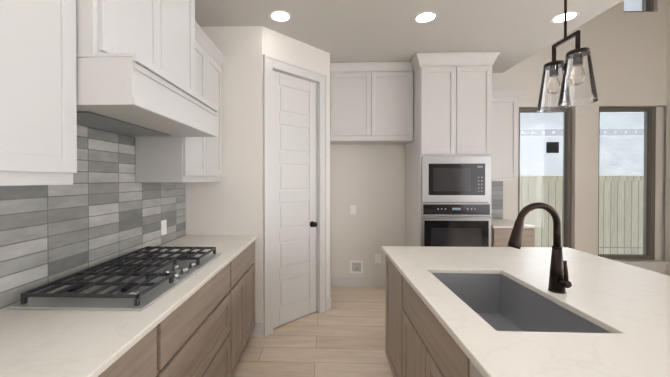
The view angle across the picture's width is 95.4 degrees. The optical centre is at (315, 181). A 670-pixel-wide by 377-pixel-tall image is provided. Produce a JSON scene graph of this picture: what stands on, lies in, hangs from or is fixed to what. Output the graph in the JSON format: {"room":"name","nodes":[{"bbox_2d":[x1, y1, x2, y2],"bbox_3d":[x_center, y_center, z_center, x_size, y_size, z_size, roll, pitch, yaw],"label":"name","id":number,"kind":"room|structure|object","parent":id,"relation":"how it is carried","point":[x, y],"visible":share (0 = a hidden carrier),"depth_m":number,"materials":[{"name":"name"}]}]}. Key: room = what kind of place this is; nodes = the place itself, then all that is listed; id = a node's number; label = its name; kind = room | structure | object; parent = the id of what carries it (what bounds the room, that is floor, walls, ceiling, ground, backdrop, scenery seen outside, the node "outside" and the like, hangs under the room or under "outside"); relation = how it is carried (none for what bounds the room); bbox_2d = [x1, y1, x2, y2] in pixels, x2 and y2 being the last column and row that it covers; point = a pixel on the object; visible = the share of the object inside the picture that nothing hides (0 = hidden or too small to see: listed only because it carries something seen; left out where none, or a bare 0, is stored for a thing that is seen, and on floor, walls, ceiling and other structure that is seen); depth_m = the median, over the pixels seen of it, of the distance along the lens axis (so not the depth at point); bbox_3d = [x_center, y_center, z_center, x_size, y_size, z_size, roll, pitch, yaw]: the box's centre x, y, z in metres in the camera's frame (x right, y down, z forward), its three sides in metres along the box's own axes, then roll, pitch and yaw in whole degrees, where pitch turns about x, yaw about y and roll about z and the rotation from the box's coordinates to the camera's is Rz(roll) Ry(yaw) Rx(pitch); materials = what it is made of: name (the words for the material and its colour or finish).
{"room":"kitchen","nodes":[
{"label":"kitchen","id":0,"kind":"room"},
{"bbox_2d":[186,26,229,234],"bbox_3d":[-1.389,-0.574,-0.943,0.150,4.000,10.430,0,0,2],"label":"wall","id":1,"kind":"structure","parent":0,"point":[207,203],"depth_m":2.76,"materials":[{"name":"paint"}]},
{"bbox_2d":[0,0,76,185],"bbox_3d":[-1.069,-0.545,0.940,0.339,1.112,0.423,0,0,2],"label":"upper cabinet","id":2,"kind":"object","parent":1,"relation":"attached to","point":[38,116],"visible":1,"depth_m":0.97,"materials":[{"name":"white wood"}]},
{"bbox_2d":[0,125,185,308],"bbox_3d":[-1.256,0.109,0.624,0.009,0.830,4.300,0,0,2],"label":"backsplash","id":3,"kind":"structure","parent":1,"relation":"attached to","point":[105,207],"depth_m":1.61,"materials":[{"name":"tile"}]},
{"bbox_2d":[161,220,166,235],"bbox_3d":[-1.188,0.357,2.392,0.006,0.115,0.075,0,0,2],"label":"outlet","id":4,"kind":"object","parent":3,"relation":"attached to","point":[163,227],"visible":1,"depth_m":2.38,"materials":[{"name":"white plastic"}]},
{"bbox_2d":[76,0,218,136],"bbox_3d":[-0.933,-0.840,1.581,0.567,1.104,0.869,0,0,2],"label":"range hood","id":5,"kind":"object","parent":1,"relation":"attached to","point":[135,68],"visible":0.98,"depth_m":1.36,"materials":[{"name":"white wood"}]},
{"bbox_2d":[135,21,225,181],"bbox_3d":[-1.002,-0.556,2.390,0.374,1.112,0.735,0,0,2],"label":"upper cabinet","id":6,"kind":"object","parent":1,"relation":"attached to","point":[178,159],"visible":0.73,"depth_m":2.22,"materials":[{"name":"white wood"}]},
{"bbox_2d":[230,287,392,376],"bbox_3d":[1.489,1.477,-1.026,5.910,0.100,10.430,0,0,2],"label":"floor","id":7,"kind":"structure","parent":0,"point":[344,336],"depth_m":2.62,"materials":[{"name":"brown wood"}]},
{"bbox_2d":[98,326,156,376],"bbox_3d":[-0.931,0.969,0.730,0.648,0.888,0.878,0,0,2],"label":"base cabinet","id":8,"kind":"object","parent":7,"relation":"on","point":[138,359],"visible":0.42,"depth_m":1.03,"materials":[{"name":"brown wood"}]},
{"bbox_2d":[155,263,229,376],"bbox_3d":[-0.901,0.962,1.609,0.648,0.888,0.878,0,0,2],"label":"base cabinet","id":9,"kind":"object","parent":7,"relation":"on","point":[193,336],"visible":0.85,"depth_m":1.54,"materials":[{"name":"brown wood"}]},
{"bbox_2d":[228,241,254,372],"bbox_3d":[-0.874,0.956,2.408,0.648,0.888,0.716,0,0,2],"label":"base cabinet","id":10,"kind":"object","parent":7,"relation":"on","point":[242,294],"visible":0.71,"depth_m":2.32,"materials":[{"name":"brown wood"}]},
{"bbox_2d":[385,256,396,376],"bbox_3d":[0.827,0.959,1.997,0.620,0.888,0.576,0,0,2],"label":"base cabinet","id":11,"kind":"object","parent":7,"relation":"on","point":[391,271],"depth_m":2.11,"materials":[{"name":"brown wood"}]},
{"bbox_2d":[381,246,669,376],"bbox_3d":[1.135,0.512,0.605,1.380,0.025,3.380,0,0,2],"label":"countertop","id":12,"kind":"structure","parent":11,"relation":"on","point":[627,306],"depth_m":1.17,"materials":[{"name":"stone"}]},
{"bbox_2d":[432,273,609,332],"bbox_3d":[0.825,0.634,1.365,0.460,0.228,0.753,0,0,2],"label":"undermount sink","id":13,"kind":"object","parent":12,"relation":"in","point":[498,302],"visible":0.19,"depth_m":1.60,"materials":[{"name":"metal"}]},
{"bbox_2d":[508,202,571,293],"bbox_3d":[0.992,0.292,1.362,0.265,0.402,0.098,0,0,2],"label":"faucet","id":14,"kind":"object","parent":12,"relation":"on","point":[559,282],"visible":1,"depth_m":1.35,"materials":[{"name":"brown metal"}]},
{"bbox_2d":[397,269,469,376],"bbox_3d":[0.807,0.964,1.395,0.620,0.888,0.909,0,0,2],"label":"base cabinet","id":15,"kind":"object","parent":7,"relation":"on","point":[420,341],"depth_m":1.42,"materials":[{"name":"brown wood"}]},
{"bbox_2d":[405,52,499,245],"bbox_3d":[1.558,-0.009,3.640,0.893,2.798,0.673,0,0,2],"label":"tall cabinet","id":16,"kind":"object","parent":7,"relation":"on","point":[452,103],"visible":0.56,"depth_m":3.34,"materials":[{"name":"white wood"}]},
{"bbox_2d":[421,156,492,246],"bbox_3d":[1.557,0.302,3.611,0.743,1.167,0.680,0,0,2],"label":"wall oven","id":17,"kind":"object","parent":16,"relation":"in","point":[456,201],"visible":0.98,"depth_m":3.33,"materials":[{"name":"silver metal"}]},
{"bbox_2d":[469,360,482,376],"bbox_3d":[0.749,0.970,0.637,0.674,0.888,0.604,0,0,2],"label":"dishwasher","id":18,"kind":"object","parent":7,"relation":"on","point":[474,371],"depth_m":0.92,"materials":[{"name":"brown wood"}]},
{"bbox_2d":[491,228,533,246],"bbox_3d":[2.182,0.946,3.643,0.456,0.888,0.638,0,0,2],"label":"base cabinet","id":19,"kind":"object","parent":7,"relation":"on","point":[500,237],"visible":0.17,"depth_m":3.33,"materials":[{"name":"brown wood"}]},
{"bbox_2d":[491,219,536,227],"bbox_3d":[2.187,0.488,3.630,0.468,0.025,0.640,0,0,2],"label":"countertop","id":20,"kind":"structure","parent":19,"relation":"on","point":[500,223],"depth_m":3.42,"materials":[{"name":"stone"}]},
{"bbox_3d":[-0.977,0.980,-0.610,0.648,0.888,1.799,0,0,2],"label":"base cabinet","id":21,"kind":"object","parent":7,"relation":"on","visible":0},
{"bbox_2d":[0,235,257,376],"bbox_3d":[-0.920,0.512,0.615,0.662,0.025,4.298,0,0,2],"label":"countertop","id":22,"kind":"structure","parent":21,"relation":"on","point":[61,343],"depth_m":1.03,"materials":[{"name":"stone"}]},
{"bbox_2d":[9,246,221,310],"bbox_3d":[-0.911,0.463,1.620,0.530,0.057,0.890,0,0,2],"label":"cooktop","id":23,"kind":"object","parent":22,"relation":"in","point":[139,280],"visible":1,"depth_m":1.38,"materials":[{"name":"metal"}]},
{"bbox_2d":[195,0,622,72],"bbox_3d":[1.489,-2.023,-1.053,5.910,1.300,10.430,0,0,2],"label":"ceiling","id":24,"kind":"structure","parent":0,"point":[513,32],"depth_m":2.69,"materials":[{"name":"paint"}]},
{"bbox_2d":[269,9,291,21],"bbox_3d":[-0.293,-1.399,2.570,0.196,0.005,0.196,0,0,2],"label":"recessed light","id":25,"kind":"object","parent":24,"relation":"in","point":[278,15],"visible":1,"depth_m":2.56,"materials":[{"name":"white plastic"}]},
{"bbox_2d":[413,11,437,22],"bbox_3d":[0.938,-1.399,2.588,0.196,0.005,0.196,0,0,2],"label":"recessed light","id":26,"kind":"object","parent":24,"relation":"in","point":[425,16],"visible":1,"depth_m":2.58,"materials":[{"name":"white plastic"}]},
{"bbox_2d":[550,11,579,22],"bbox_3d":[2.119,-1.399,2.587,0.196,0.005,0.196,0,0,2],"label":"recessed light","id":27,"kind":"object","parent":24,"relation":"in","point":[559,18],"visible":0.85,"depth_m":2.58,"materials":[{"name":"white plastic"}]},
{"bbox_2d":[536,0,598,112],"bbox_3d":[1.141,-0.868,1.387,0.136,1.047,0.274,0,0,2],"label":"pendant light","id":28,"kind":"object","parent":24,"relation":"hanging from","point":[577,54],"visible":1,"depth_m":1.37,"materials":[{"name":"clear glass"}]},
{"bbox_2d":[230,0,665,287],"bbox_3d":[1.664,-0.614,4.070,5.610,4.000,0.200,0,0,2],"label":"wall","id":29,"kind":"structure","parent":0,"point":[630,54],"depth_m":3.91,"materials":[{"name":"paint"}]},
{"bbox_2d":[273,71,316,327],"bbox_3d":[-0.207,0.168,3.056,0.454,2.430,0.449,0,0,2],"label":"pantry door","id":30,"kind":"structure","parent":29,"relation":"in","point":[294,198],"depth_m":3.04,"materials":[{"name":"white wood"}]},
{"bbox_2d":[263,54,326,336],"bbox_3d":[-0.213,0.125,3.059,0.790,2.540,0.145,0,1,-43],"label":"door frame","id":31,"kind":"structure","parent":29,"relation":"attached to","point":[271,64],"depth_m":2.85,"materials":[{"name":"white wood"}]},
{"bbox_2d":[328,277,331,309],"bbox_3d":[0.177,1.322,3.650,0.026,0.135,0.711,0,0,2],"label":"baseboard","id":32,"kind":"structure","parent":29,"relation":"attached to","point":[329,298],"depth_m":3.34,"materials":[{"name":"white wood"}]},
{"bbox_2d":[350,205,355,213],"bbox_3d":[0.502,0.367,4.013,0.075,0.120,0.006,0,0,2],"label":"outlet","id":33,"kind":"object","parent":29,"relation":"attached to","point":[352,209],"visible":1,"depth_m":4.01,"materials":[{"name":"white plastic"}]},
{"bbox_2d":[350,261,362,273],"bbox_3d":[0.546,1.122,4.012,0.170,0.170,0.019,0,0,2],"label":"outlet box","id":34,"kind":"object","parent":29,"relation":"attached to","point":[356,267],"visible":1,"depth_m":4.02,"materials":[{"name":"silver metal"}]},
{"bbox_2d":[331,277,385,287],"bbox_3d":[0.682,1.319,4.011,0.989,0.135,0.016,0,0,2],"label":"baseboard","id":35,"kind":"structure","parent":29,"relation":"attached to","point":[377,282],"depth_m":4.01,"materials":[{"name":"white wood"}]},
{"bbox_2d":[330,62,412,144],"bbox_3d":[0.674,-0.950,3.788,0.986,0.918,0.423,0,0,2],"label":"upper cabinet","id":36,"kind":"object","parent":29,"relation":"attached to","point":[371,102],"visible":0.85,"depth_m":3.61,"materials":[{"name":"white wood"}]},
{"bbox_2d":[375,254,380,262],"bbox_3d":[0.826,1.007,4.007,0.075,0.120,0.006,0,0,2],"label":"outlet","id":37,"kind":"object","parent":29,"relation":"attached to","point":[377,258],"visible":1,"depth_m":4.01,"materials":[{"name":"white plastic"}]},
{"bbox_2d":[491,181,502,218],"bbox_3d":[2.198,0.242,3.954,0.470,0.510,0.009,0,0,2],"label":"backsplash","id":38,"kind":"structure","parent":29,"relation":"attached to","point":[497,202],"depth_m":3.94,"materials":[{"name":"tile"}]},
{"bbox_2d":[492,89,524,180],"bbox_3d":[2.211,-0.548,3.756,0.506,1.075,0.369,0,0,2],"label":"upper cabinet","id":39,"kind":"object","parent":29,"relation":"attached to","point":[505,122],"visible":0.56,"depth_m":3.61,"materials":[{"name":"white wood"}]},
{"bbox_2d":[518,107,571,247],"bbox_3d":[2.988,0.017,4.010,0.716,1.976,0.060,0,0,2],"label":"window","id":40,"kind":"structure","parent":29,"relation":"in","point":[567,167],"depth_m":3.99,"materials":[{"name":"clear glass"}]},
{"bbox_2d":[598,107,655,259],"bbox_3d":[4.017,0.017,3.974,0.756,1.976,0.060,0,0,2],"label":"window","id":41,"kind":"structure","parent":29,"relation":"in","point":[650,186],"depth_m":3.95,"materials":[{"name":"clear glass"}]},
{"bbox_2d":[624,0,653,11],"bbox_3d":[4.147,-2.363,3.951,0.416,0.396,0.060,0,0,2],"label":"clerestory window","id":42,"kind":"structure","parent":29,"relation":"in","point":[649,6],"depth_m":3.94,"materials":[{"name":"clear glass"}]},
{"bbox_2d":[618,261,668,269],"bbox_3d":[3.514,1.063,3.922,1.899,0.110,0.094,0,0,2],"label":"trim","id":43,"kind":"structure","parent":29,"relation":"attached to","point":[654,265],"depth_m":3.87,"materials":[{"name":"white wood"}]},
{"bbox_2d":[666,0,669,275],"bbox_3d":[4.367,-0.572,-1.141,0.150,4.000,10.430,0,0,2],"label":"wall","id":44,"kind":"structure","parent":0,"point":[667,1],"depth_m":3.85,"materials":[{"name":"paint"}]},
{"label":"outside","id":45,"kind":"structure","parent":0,"visible":0},
{"bbox_3d":[7.192,1.981,7.868,26.000,0.050,7.710,0,0,2],"label":"ground","id":46,"kind":"structure","parent":45,"visible":0},
{"bbox_2d":[520,0,643,175],"bbox_3d":[7.242,-1.855,9.292,18.000,7.600,0.400,0,0,2],"label":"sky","id":47,"kind":"structure","parent":46,"relation":"on","point":[607,152],"depth_m":9.15,"materials":[{"name":"brick"}]},
{"bbox_2d":[520,176,643,253],"bbox_3d":[5.142,0.918,6.414,14.000,2.100,0.140,0,0,2],"label":"fence","id":48,"kind":"object","parent":46,"relation":"on","point":[533,218],"depth_m":6.35,"materials":[{"name":"beige wood"}]}
]}

